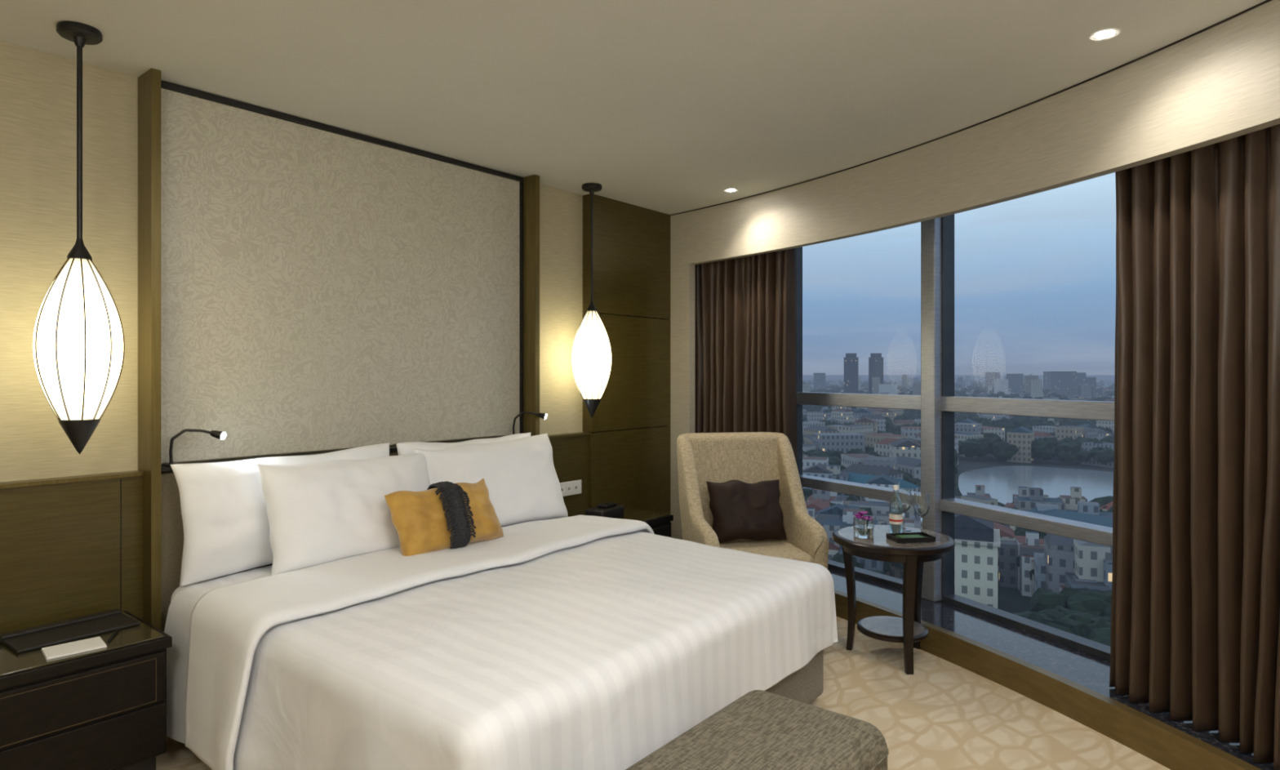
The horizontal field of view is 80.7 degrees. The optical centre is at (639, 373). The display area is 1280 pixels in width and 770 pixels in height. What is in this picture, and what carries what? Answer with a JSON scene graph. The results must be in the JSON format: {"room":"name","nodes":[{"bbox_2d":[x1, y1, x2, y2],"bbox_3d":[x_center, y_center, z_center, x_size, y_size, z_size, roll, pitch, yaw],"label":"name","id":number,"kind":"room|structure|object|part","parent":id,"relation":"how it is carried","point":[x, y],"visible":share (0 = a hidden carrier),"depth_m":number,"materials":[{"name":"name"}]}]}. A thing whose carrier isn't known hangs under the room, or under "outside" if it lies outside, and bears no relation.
{"room":"hotel room","nodes":[
{"label":"hotel room","id":0,"kind":"room"},
{"bbox_2d":[120,478,121,610],"bbox_3d":[-2.036,0.925,2.953,0.012,1.030,0.004,0,0,39],"label":"trim","id":1,"kind":"structure","parent":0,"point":[120,478],"depth_m":2.95,"materials":[{"name":"brown wood"}]},
{"bbox_2d":[0,40,586,482],"bbox_3d":[-1.838,0.179,3.402,0.150,2.761,6.950,0,0,39],"label":"wall","id":2,"kind":"structure","parent":0,"point":[38,89],"depth_m":2.90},
{"bbox_2d":[0,475,142,634],"bbox_3d":[-2.975,0.915,1.833,0.072,1.050,3.080,0,0,39],"label":"wall panel","id":3,"kind":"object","parent":2,"relation":"attached to","point":[60,543],"depth_m":2.82,"materials":[{"name":"brown wood"}]},
{"bbox_2d":[0,470,144,488],"bbox_3d":[-2.975,0.397,1.833,0.072,0.015,3.080,0,0,39],"label":"ledge","id":4,"kind":"object","parent":2,"relation":"attached to","point":[135,473],"depth_m":2.82,"materials":[{"name":"brown wood"}]},
{"bbox_2d":[137,68,160,630],"bbox_3d":[-1.962,0.121,3.013,0.150,2.638,0.034,0,0,39],"label":"trim","id":5,"kind":"structure","parent":2,"relation":"attached to","point":[149,82],"depth_m":2.97,"materials":[{"name":"brown wood"}]},
{"bbox_2d":[160,80,523,631],"bbox_3d":[-1.337,0.021,3.816,0.105,2.437,2.000,0,0,39],"label":"headboard","id":6,"kind":"object","parent":2,"relation":"attached to","point":[323,286],"visible":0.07,"depth_m":3.61,"materials":[{"name":"beige fabric"}]},
{"bbox_2d":[165,428,226,466],"bbox_3d":[-1.820,0.300,3.091,0.142,0.150,0.189,0,0,39],"label":"reading lamp","id":7,"kind":"object","parent":6,"relation":"on","point":[220,435],"visible":0.97,"depth_m":3.08,"materials":[{"name":"black metal"}]},
{"bbox_3d":[-1.365,-0.403,3.839,0.032,1.535,1.960,0,0,39],"label":"damask panel","id":8,"kind":"part","parent":6,"relation":"part of","materials":[{"name":"beige fabric"}]},
{"bbox_3d":[-1.360,-1.185,3.834,0.045,0.025,2.000,0,0,39],"label":"frame","id":9,"kind":"part","parent":6,"relation":"part of","materials":[{"name":"black metal"}]},
{"bbox_3d":[-0.734,-0.390,4.603,0.045,1.560,0.018,0,0,39],"label":"frame","id":10,"kind":"part","parent":6,"relation":"part of","materials":[{"name":"black wood"}]},
{"bbox_2d":[512,411,546,434],"bbox_3d":[-0.664,0.300,4.509,0.142,0.150,0.189,0,0,39],"label":"reading lamp","id":11,"kind":"object","parent":6,"relation":"on","point":[543,415],"visible":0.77,"depth_m":4.51,"materials":[{"name":"black metal"}]},
{"bbox_2d":[523,174,539,435],"bbox_3d":[-0.676,0.121,4.590,0.150,2.638,0.036,0,0,39],"label":"trim","id":12,"kind":"structure","parent":2,"relation":"attached to","point":[531,183],"depth_m":4.55,"materials":[{"name":"brown wood"}]},
{"bbox_2d":[547,431,590,438],"bbox_3d":[-0.528,0.397,4.834,0.072,0.015,0.535,0,0,39],"label":"ledge","id":13,"kind":"object","parent":2,"relation":"attached to","point":[552,436],"depth_m":4.88,"materials":[{"name":"brown wood"}]},
{"bbox_2d":[549,435,589,516],"bbox_3d":[-0.528,0.915,4.834,0.072,1.050,0.535,0,0,39],"label":"wood panel","id":14,"kind":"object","parent":2,"relation":"attached to","point":[571,455],"depth_m":4.92,"materials":[{"name":"brown wood"}]},
{"bbox_2d":[560,479,581,496],"bbox_3d":[-0.453,0.738,4.877,0.012,0.090,0.188,0,0,39],"label":"power outlet","id":15,"kind":"object","parent":14,"relation":"attached to","point":[571,487],"visible":0.58,"depth_m":4.88,"materials":[{"name":"white plastic"}]},
{"bbox_2d":[560,485,564,493],"bbox_3d":[-0.501,0.740,4.812,0.003,0.050,0.045,0,0,39],"label":"socket","id":16,"kind":"object","parent":15,"relation":"attached to","point":[562,486],"depth_m":4.82,"materials":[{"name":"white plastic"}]},
{"bbox_2d":[566,484,571,493],"bbox_3d":[-0.460,0.740,4.862,0.003,0.050,0.045,0,0,39],"label":"socket","id":17,"kind":"object","parent":15,"relation":"attached to","point":[568,486],"depth_m":4.86,"materials":[{"name":"white plastic"}]},
{"bbox_2d":[573,483,577,491],"bbox_3d":[-0.419,0.740,4.913,0.003,0.050,0.045,0,0,39],"label":"socket","id":18,"kind":"object","parent":15,"relation":"attached to","point":[575,485],"depth_m":4.91,"materials":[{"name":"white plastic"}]},
{"bbox_2d":[582,313,670,431],"bbox_3d":[-0.071,-0.009,5.384,0.085,0.794,0.895,0,0,39],"label":"wood panel","id":19,"kind":"object","parent":2,"relation":"attached to","point":[637,393],"visible":0.88,"depth_m":5.37,"materials":[{"name":"brown wood"}]},
{"bbox_2d":[582,194,670,319],"bbox_3d":[-0.071,-0.806,5.384,0.085,0.788,0.895,0,0,39],"label":"wood panel","id":20,"kind":"object","parent":2,"relation":"attached to","point":[632,242],"visible":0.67,"depth_m":5.29,"materials":[{"name":"brown wood"}]},
{"bbox_2d":[587,426,670,514],"bbox_3d":[-0.071,0.917,5.384,0.085,1.046,0.895,0,0,39],"label":"wood panel","id":21,"kind":"object","parent":2,"relation":"attached to","point":[630,468],"visible":0.35,"depth_m":5.34,"materials":[{"name":"brown wood"}]},
{"bbox_2d":[0,0,1272,215],"bbox_3d":[0.227,-1.256,1.852,5.252,0.127,7.358,0,0,39],"label":"ceiling","id":22,"kind":"structure","parent":0,"point":[667,106],"depth_m":2.95,"materials":[{"name":"paint"}]},
{"bbox_2d":[32,21,124,453],"bbox_3d":[-1.951,-0.460,2.623,0.260,1.480,0.258,0,0,39],"label":"pendant lantern","id":23,"kind":"object","parent":22,"relation":"hanging from","point":[78,342],"visible":1,"depth_m":2.57,"materials":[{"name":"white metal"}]},
{"bbox_3d":[-1.951,-0.122,2.623,0.254,0.565,0.254,0,0,39],"label":"lamp shade","id":24,"kind":"part","parent":23,"relation":"part of","materials":[{"name":"white fabric"}]},
{"bbox_3d":[-1.951,-0.797,2.623,0.017,0.705,0.017,0,0,39],"label":"rod","id":25,"kind":"part","parent":23,"relation":"part of","materials":[{"name":"black metal"}]},
{"bbox_2d":[572,182,612,417],"bbox_3d":[-0.306,-0.460,4.791,0.260,1.480,0.258,0,0,39],"label":"pendant lantern","id":26,"kind":"object","parent":22,"relation":"hanging from","point":[592,355],"visible":1,"depth_m":4.72,"materials":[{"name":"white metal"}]},
{"bbox_3d":[-0.306,-0.122,4.791,0.254,0.565,0.254,0,0,39],"label":"lamp shade","id":27,"kind":"part","parent":26,"relation":"part of","materials":[{"name":"white fabric"}]},
{"bbox_3d":[-0.306,-0.797,4.791,0.017,0.705,0.017,0,0,39],"label":"rod","id":28,"kind":"part","parent":26,"relation":"part of","materials":[{"name":"black metal"}]},
{"bbox_2d":[723,188,737,192],"bbox_3d":[0.594,-1.198,4.922,0.096,0.004,0.096,0,0,39],"label":"recessed light","id":29,"kind":"object","parent":22,"relation":"in","point":[728,190],"visible":1,"depth_m":4.92,"materials":[{"name":"white plastic"}]},
{"bbox_2d":[1088,27,1120,40],"bbox_3d":[1.641,-1.198,2.662,0.096,0.004,0.096,0,0,39],"label":"recessed light","id":30,"kind":"object","parent":22,"relation":"in","point":[1107,34],"visible":1,"depth_m":2.66,"materials":[{"name":"white plastic"}]},
{"bbox_2d":[155,616,1170,769],"bbox_3d":[-0.097,1.500,1.757,4.629,0.120,6.601,0,0,39],"label":"floor","id":31,"kind":"structure","parent":0,"point":[943,715],"depth_m":3.15,"materials":[{"name":"carpet"}]},
{"bbox_2d":[0,610,172,769],"bbox_3d":[-2.082,1.181,2.511,0.470,0.518,0.780,0,0,39],"label":"nightstand","id":32,"kind":"object","parent":31,"relation":"on","point":[104,708],"visible":0.94,"depth_m":2.48,"materials":[{"name":"brown wood"}]},
{"bbox_2d":[0,608,140,653],"bbox_3d":[-2.025,0.910,2.683,0.210,0.022,0.360,0,0,36],"label":"tray","id":33,"kind":"object","parent":32,"relation":"on","point":[35,637],"visible":1,"depth_m":2.67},
{"bbox_2d":[41,635,106,659],"bbox_3d":[-1.899,0.918,2.529,0.162,0.007,0.122,0,0,-45],"label":"notepad","id":34,"kind":"object","parent":32,"relation":"on","point":[96,642],"visible":1,"depth_m":2.52,"materials":[{"name":"paper"}]},
{"bbox_3d":[-2.082,0.925,2.511,0.440,0.006,0.740,0,0,39],"label":"glass","id":35,"kind":"part","parent":32,"relation":"part of","materials":[{"name":"black glass"}]},
{"bbox_3d":[-1.909,1.060,2.369,0.017,0.170,0.740,0,0,39],"label":"drawer","id":36,"kind":"part","parent":32,"relation":"part of","materials":[{"name":"brown wood"}]},
{"bbox_3d":[-1.909,1.240,2.369,0.017,0.170,0.740,0,0,39],"label":"drawer","id":37,"kind":"part","parent":32,"relation":"part of","materials":[{"name":"brown wood"}]},
{"bbox_3d":[-2.082,0.947,2.511,0.470,0.037,0.780,0,0,39],"label":"frame","id":38,"kind":"part","parent":32,"relation":"part of","materials":[{"name":"brown wood"}]},
{"bbox_2d":[106,629,119,642],"bbox_3d":[-1.847,0.916,2.644,0.008,0.008,0.127,0,0,-21],"label":"pen","id":39,"kind":"object","parent":32,"relation":"on","point":[117,630],"visible":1,"depth_m":2.63,"materials":[{"name":"black metal"}]},
{"bbox_2d":[164,514,838,769],"bbox_3d":[-0.519,1.101,3.114,2.039,0.678,2.173,0,0,39],"label":"bed","id":40,"kind":"object","parent":31,"relation":"on","point":[580,642],"visible":0.93,"depth_m":2.46,"materials":[{"name":"white fabric"}]},
{"bbox_3d":[-0.548,0.993,3.172,1.920,0.295,1.940,0,0,39],"label":"mattress","id":41,"kind":"part","parent":40,"relation":"part of","materials":[{"name":"white fabric"}]},
{"bbox_2d":[170,442,389,586],"bbox_3d":[-1.514,0.585,3.324,0.247,0.515,0.985,0,0,39],"label":"pillow","id":42,"kind":"object","parent":40,"relation":"on","point":[226,525],"visible":0.45,"depth_m":3.04,"materials":[{"name":"white fabric"}]},
{"bbox_2d":[257,452,430,574],"bbox_3d":[-1.248,0.598,3.327,0.369,0.542,0.836,0,0,38],"label":"pillow","id":43,"kind":"object","parent":40,"relation":"on","point":[321,512],"visible":0.69,"depth_m":3.15,"materials":[{"name":"white fabric"}]},
{"bbox_2d":[384,477,503,555],"bbox_3d":[-0.870,0.643,3.400,0.344,0.412,0.557,0,0,39],"label":"lumbar cushion","id":44,"kind":"object","parent":40,"relation":"on","point":[446,514],"visible":0.94,"depth_m":3.30,"materials":[{"name":"gold fabric"}]},
{"bbox_2d":[395,432,530,455],"bbox_3d":[-0.909,0.582,4.072,0.248,0.499,0.901,0,0,39],"label":"pillow","id":45,"kind":"object","parent":40,"relation":"on","point":[407,447],"visible":0.13,"depth_m":3.89,"materials":[{"name":"white fabric"}]},
{"bbox_2d":[413,433,568,527],"bbox_3d":[-0.752,0.585,3.953,0.370,0.560,0.901,0,0,40],"label":"pillow","id":46,"kind":"object","parent":40,"relation":"on","point":[522,481],"visible":0.61,"depth_m":3.91,"materials":[{"name":"white fabric"}]},
{"bbox_2d":[582,507,673,537],"bbox_3d":[-0.209,1.181,4.806,0.470,0.518,0.785,0,0,39],"label":"nightstand","id":47,"kind":"object","parent":31,"relation":"on","point":[660,522],"visible":0.17,"depth_m":4.89,"materials":[{"name":"brown wood"}]},
{"bbox_2d":[585,502,624,518],"bbox_3d":[-0.219,0.868,4.746,0.142,0.107,0.260,0,0,31],"label":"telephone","id":48,"kind":"object","parent":47,"relation":"on","point":[608,509],"visible":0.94,"depth_m":4.69,"materials":[{"name":"black plastic"}]},
{"bbox_3d":[-0.209,0.925,4.806,0.440,0.006,0.745,0,0,39],"label":"glass","id":49,"kind":"part","parent":47,"relation":"part of","materials":[{"name":"black glass"}]},
{"bbox_3d":[-0.209,0.947,4.806,0.470,0.037,0.785,0,0,39],"label":"frame","id":50,"kind":"part","parent":47,"relation":"part of","materials":[{"name":"brown wood"}]},
{"bbox_3d":[-0.036,1.060,4.665,0.017,0.170,0.745,0,0,39],"label":"drawer","id":51,"kind":"part","parent":47,"relation":"part of","materials":[{"name":"brown wood"}]},
{"bbox_2d":[676,431,828,568],"bbox_3d":[0.619,0.905,4.399,0.710,1.070,0.802,0,0,-11],"label":"armchair","id":52,"kind":"object","parent":31,"relation":"on","point":[749,457],"visible":0.48,"depth_m":4.50,"materials":[{"name":"beige fabric"}]},
{"bbox_2d":[706,479,786,542],"bbox_3d":[0.620,0.793,4.389,0.452,0.398,0.287,0,0,-11],"label":"cushion","id":53,"kind":"object","parent":52,"relation":"on","point":[740,509],"visible":0.97,"depth_m":4.33,"materials":[{"name":"brown fabric"}]},
{"bbox_2d":[719,538,813,562],"bbox_3d":[0.638,1.045,4.300,0.524,0.140,0.600,0,0,-11],"label":"seat cushion","id":54,"kind":"object","parent":52,"relation":"on","point":[791,548],"depth_m":4.22,"materials":[{"name":"beige fabric"}]},
{"bbox_2d":[625,689,888,769],"bbox_3d":[0.207,1.212,1.876,0.478,0.455,1.068,0,0,39],"label":"ottoman bench","id":55,"kind":"object","parent":31,"relation":"on","point":[759,730],"visible":1,"depth_m":2.03,"materials":[{"name":"brown fabric"}]},
{"bbox_2d":[832,524,955,674],"bbox_3d":[1.284,1.131,3.837,0.590,0.619,0.590,0,0,39],"label":"side table","id":56,"kind":"object","parent":31,"relation":"on","point":[908,629],"visible":0.9,"depth_m":3.70,"materials":[{"name":"brown wood"}]},
{"bbox_3d":[1.091,1.147,3.945,0.070,0.585,0.054,0,0,29],"label":"leg","id":57,"kind":"part","parent":56,"relation":"part of","materials":[{"name":"brown wood"}]},
{"bbox_2d":[853,511,874,538],"bbox_3d":[1.128,0.759,3.801,0.100,0.122,0.101,0,0,39],"label":"flower vase","id":58,"kind":"object","parent":56,"relation":"on","point":[864,525],"visible":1,"depth_m":3.76,"materials":[{"name":"clear glass"}]},
{"bbox_2d":[857,616,928,642],"bbox_3d":[1.284,1.298,3.837,0.344,0.025,0.344,0,0,39],"label":"shelf","id":59,"kind":"object","parent":56,"relation":"attached to","point":[887,628],"depth_m":3.78,"materials":[{"name":"brown wood"}]},
{"bbox_3d":[1.284,1.283,3.837,0.310,0.004,0.310,0,0,39],"label":"shelf glass","id":60,"kind":"part","parent":56,"relation":"part of","materials":[{"name":"glass"}]},
{"bbox_2d":[888,484,902,533],"bbox_3d":[1.314,0.695,3.867,0.067,0.249,0.067,0,0,39],"label":"water bottle","id":61,"kind":"object","parent":56,"relation":"on","point":[895,508],"visible":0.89,"depth_m":3.84,"materials":[{"name":"clear glass"}]},
{"bbox_2d":[898,488,911,531],"bbox_3d":[1.389,0.713,3.967,0.080,0.215,0.080,0,0,39],"label":"wine glass","id":62,"kind":"object","parent":56,"relation":"on","point":[904,494],"visible":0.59,"depth_m":3.94,"materials":[{"name":"clear glass"}]},
{"bbox_3d":[1.295,1.147,3.616,0.054,0.585,0.070,0,0,-3],"label":"leg","id":63,"kind":"part","parent":56,"relation":"part of","materials":[{"name":"brown wood"}]},
{"bbox_2d":[885,532,935,542],"bbox_3d":[1.339,0.808,3.727,0.200,0.024,0.120,0,0,-9],"label":"serving tray","id":64,"kind":"object","parent":56,"relation":"on","point":[901,537],"visible":1,"depth_m":3.69,"materials":[{"name":"black wood"}]},
{"bbox_3d":[1.463,1.147,3.966,0.070,0.585,0.054,0,0,-36],"label":"leg","id":65,"kind":"part","parent":56,"relation":"part of","materials":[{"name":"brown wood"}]},
{"bbox_2d":[913,491,929,532],"bbox_3d":[1.434,0.713,3.837,0.080,0.215,0.080,0,0,39],"label":"wine glass","id":66,"kind":"object","parent":56,"relation":"on","point":[921,500],"visible":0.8,"depth_m":3.81,"materials":[{"name":"clear glass"}]},
{"bbox_2d":[834,589,1262,769],"bbox_3d":[1.313,1.373,3.260,4.358,0.135,2.439,0,0,39],"label":"curb","id":67,"kind":"object","parent":31,"relation":"on","point":[1164,744],"visible":0.58,"depth_m":3.15,"materials":[{"name":"brown wood"}]},
{"bbox_2d":[665,266,671,522],"bbox_3d":[0.404,0.170,5.981,0.310,2.740,0.682,0,0,39],"label":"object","id":68,"kind":"object","parent":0,"point":[670,266],"depth_m":5.69,"materials":[{"name":"brown wood"}]},
{"bbox_2d":[666,263,695,539],"bbox_3d":[0.276,0.365,5.679,0.324,2.350,0.098,0,0,39],"label":"wall","id":69,"kind":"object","parent":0,"point":[683,276],"depth_m":5.61,"materials":[{"name":"beige paint"}]},
{"bbox_2d":[670,0,1279,266],"bbox_3d":[0.050,0.179,2.044,4.794,2.761,7.231,0,0,39],"label":"wall","id":70,"kind":"structure","parent":0,"point":[1221,82],"depth_m":3.29,"materials":[{"name":"beige paint"}]},
{"bbox_2d":[695,248,797,466],"bbox_3d":[0.705,0.095,5.382,0.970,2.430,0.281,0,0,39],"label":"curtain","id":71,"kind":"object","parent":70,"relation":"hanging from","point":[746,331],"visible":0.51,"depth_m":5.32,"materials":[{"name":"brown fabric"}]},
{"bbox_2d":[827,568,1273,769],"bbox_3d":[1.554,1.387,3.401,4.880,0.145,2.896,0,0,39],"label":"window sill","id":72,"kind":"structure","parent":70,"relation":"attached to","point":[1091,671],"depth_m":3.63,"materials":[{"name":"stone"}]},
{"bbox_2d":[827,559,902,588],"bbox_3d":[1.433,1.300,4.946,0.090,0.030,1.216,0,0,-34],"label":"frame","id":73,"kind":"object","parent":72,"relation":"on","point":[860,572],"visible":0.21,"depth_m":4.83,"materials":[{"name":"grey metal"}]},
{"bbox_2d":[920,217,941,601],"bbox_3d":[1.743,0.095,4.425,0.160,2.440,0.100,0,0,-29],"label":"mullion","id":74,"kind":"object","parent":72,"relation":"on","point":[931,229],"visible":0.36,"depth_m":4.37,"materials":[{"name":"metal"}]},
{"bbox_2d":[796,391,920,409],"bbox_3d":[1.433,0.172,4.946,0.100,0.085,1.216,0,0,-34],"label":"transom","id":75,"kind":"object","parent":74,"relation":"attached to","point":[841,399],"visible":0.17,"depth_m":4.87,"materials":[{"name":"metal"}]},
{"bbox_2d":[941,213,954,600],"bbox_3d":[1.768,0.095,4.442,0.100,2.440,0.124,0,0,-29],"label":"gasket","id":76,"kind":"object","parent":74,"relation":"attached to","point":[948,221],"visible":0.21,"depth_m":4.38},
{"bbox_2d":[939,497,1112,546],"bbox_3d":[2.019,0.757,3.885,0.120,0.065,1.216,0,0,-24],"label":"transom","id":77,"kind":"object","parent":74,"relation":"attached to","point":[1090,532],"visible":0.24,"depth_m":3.83,"materials":[{"name":"metal"}]},
{"bbox_2d":[941,395,1114,421],"bbox_3d":[2.019,0.172,3.885,0.100,0.085,1.216,0,0,-24],"label":"transom","id":78,"kind":"object","parent":74,"relation":"attached to","point":[1072,409],"visible":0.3,"depth_m":3.82,"materials":[{"name":"metal"}]},
{"bbox_2d":[942,593,1110,659],"bbox_3d":[2.019,1.300,3.885,0.090,0.030,1.216,0,0,-24],"label":"frame","id":79,"kind":"object","parent":72,"relation":"on","point":[1075,641],"visible":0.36,"depth_m":3.86,"materials":[{"name":"grey metal"}]},
{"bbox_3d":[1.074,0.095,5.434,0.160,2.440,0.100,0,0,-38],"label":"mullion","id":80,"kind":"object","parent":72,"relation":"on","visible":0},
{"bbox_2d":[795,246,802,487],"bbox_3d":[1.095,0.095,5.455,0.100,2.440,0.124,0,0,-38],"label":"gasket","id":81,"kind":"object","parent":80,"relation":"attached to","point":[798,250],"visible":0.07,"depth_m":5.42,"materials":[{"name":"black rubber"}]},
{"bbox_2d":[799,474,916,505],"bbox_3d":[1.433,0.757,4.946,0.120,0.065,1.216,0,0,-34],"label":"transom","id":82,"kind":"object","parent":80,"relation":"attached to","point":[873,491],"visible":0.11,"depth_m":4.95,"materials":[{"name":"metal"}]},
{"bbox_2d":[1109,124,1279,769],"bbox_3d":[2.154,0.095,2.402,1.263,2.430,1.016,0,0,39],"label":"curtain","id":83,"kind":"object","parent":70,"relation":"hanging from","point":[1195,599],"visible":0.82,"depth_m":2.77,"materials":[{"name":"brown fabric"}]},
{"label":"outside","id":84,"kind":"structure","parent":0,"visible":0},
{"bbox_2d":[958,465,1113,504],"bbox_3d":[182.660,49.140,324.611,97.764,0.001,155.982,0,0,39],"label":"lake","id":85,"kind":"structure","parent":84,"point":[1001,482],"depth_m":347.59,"materials":[{"name":"grey liquid"}]},
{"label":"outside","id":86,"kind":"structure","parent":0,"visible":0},
{"bbox_2d":[802,374,1115,613],"bbox_3d":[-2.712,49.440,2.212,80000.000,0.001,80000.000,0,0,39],"label":"ground","id":87,"kind":"structure","parent":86,"point":[1011,600],"depth_m":416.73,"materials":[{"name":"green plant"}]},
{"bbox_2d":[802,379,1114,646],"bbox_3d":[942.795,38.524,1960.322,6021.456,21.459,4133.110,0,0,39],"label":"trees","id":88,"kind":"object","parent":87,"relation":"on","point":[1085,612],"visible":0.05,"depth_m":402.43,"materials":[{"name":"green plant"}]},
{"bbox_2d":[802,353,1115,608],"bbox_3d":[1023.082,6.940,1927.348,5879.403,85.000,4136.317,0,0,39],"label":"city buildings","id":89,"kind":"structure","parent":87,"relation":"on","point":[1058,562],"depth_m":235.08}
]}

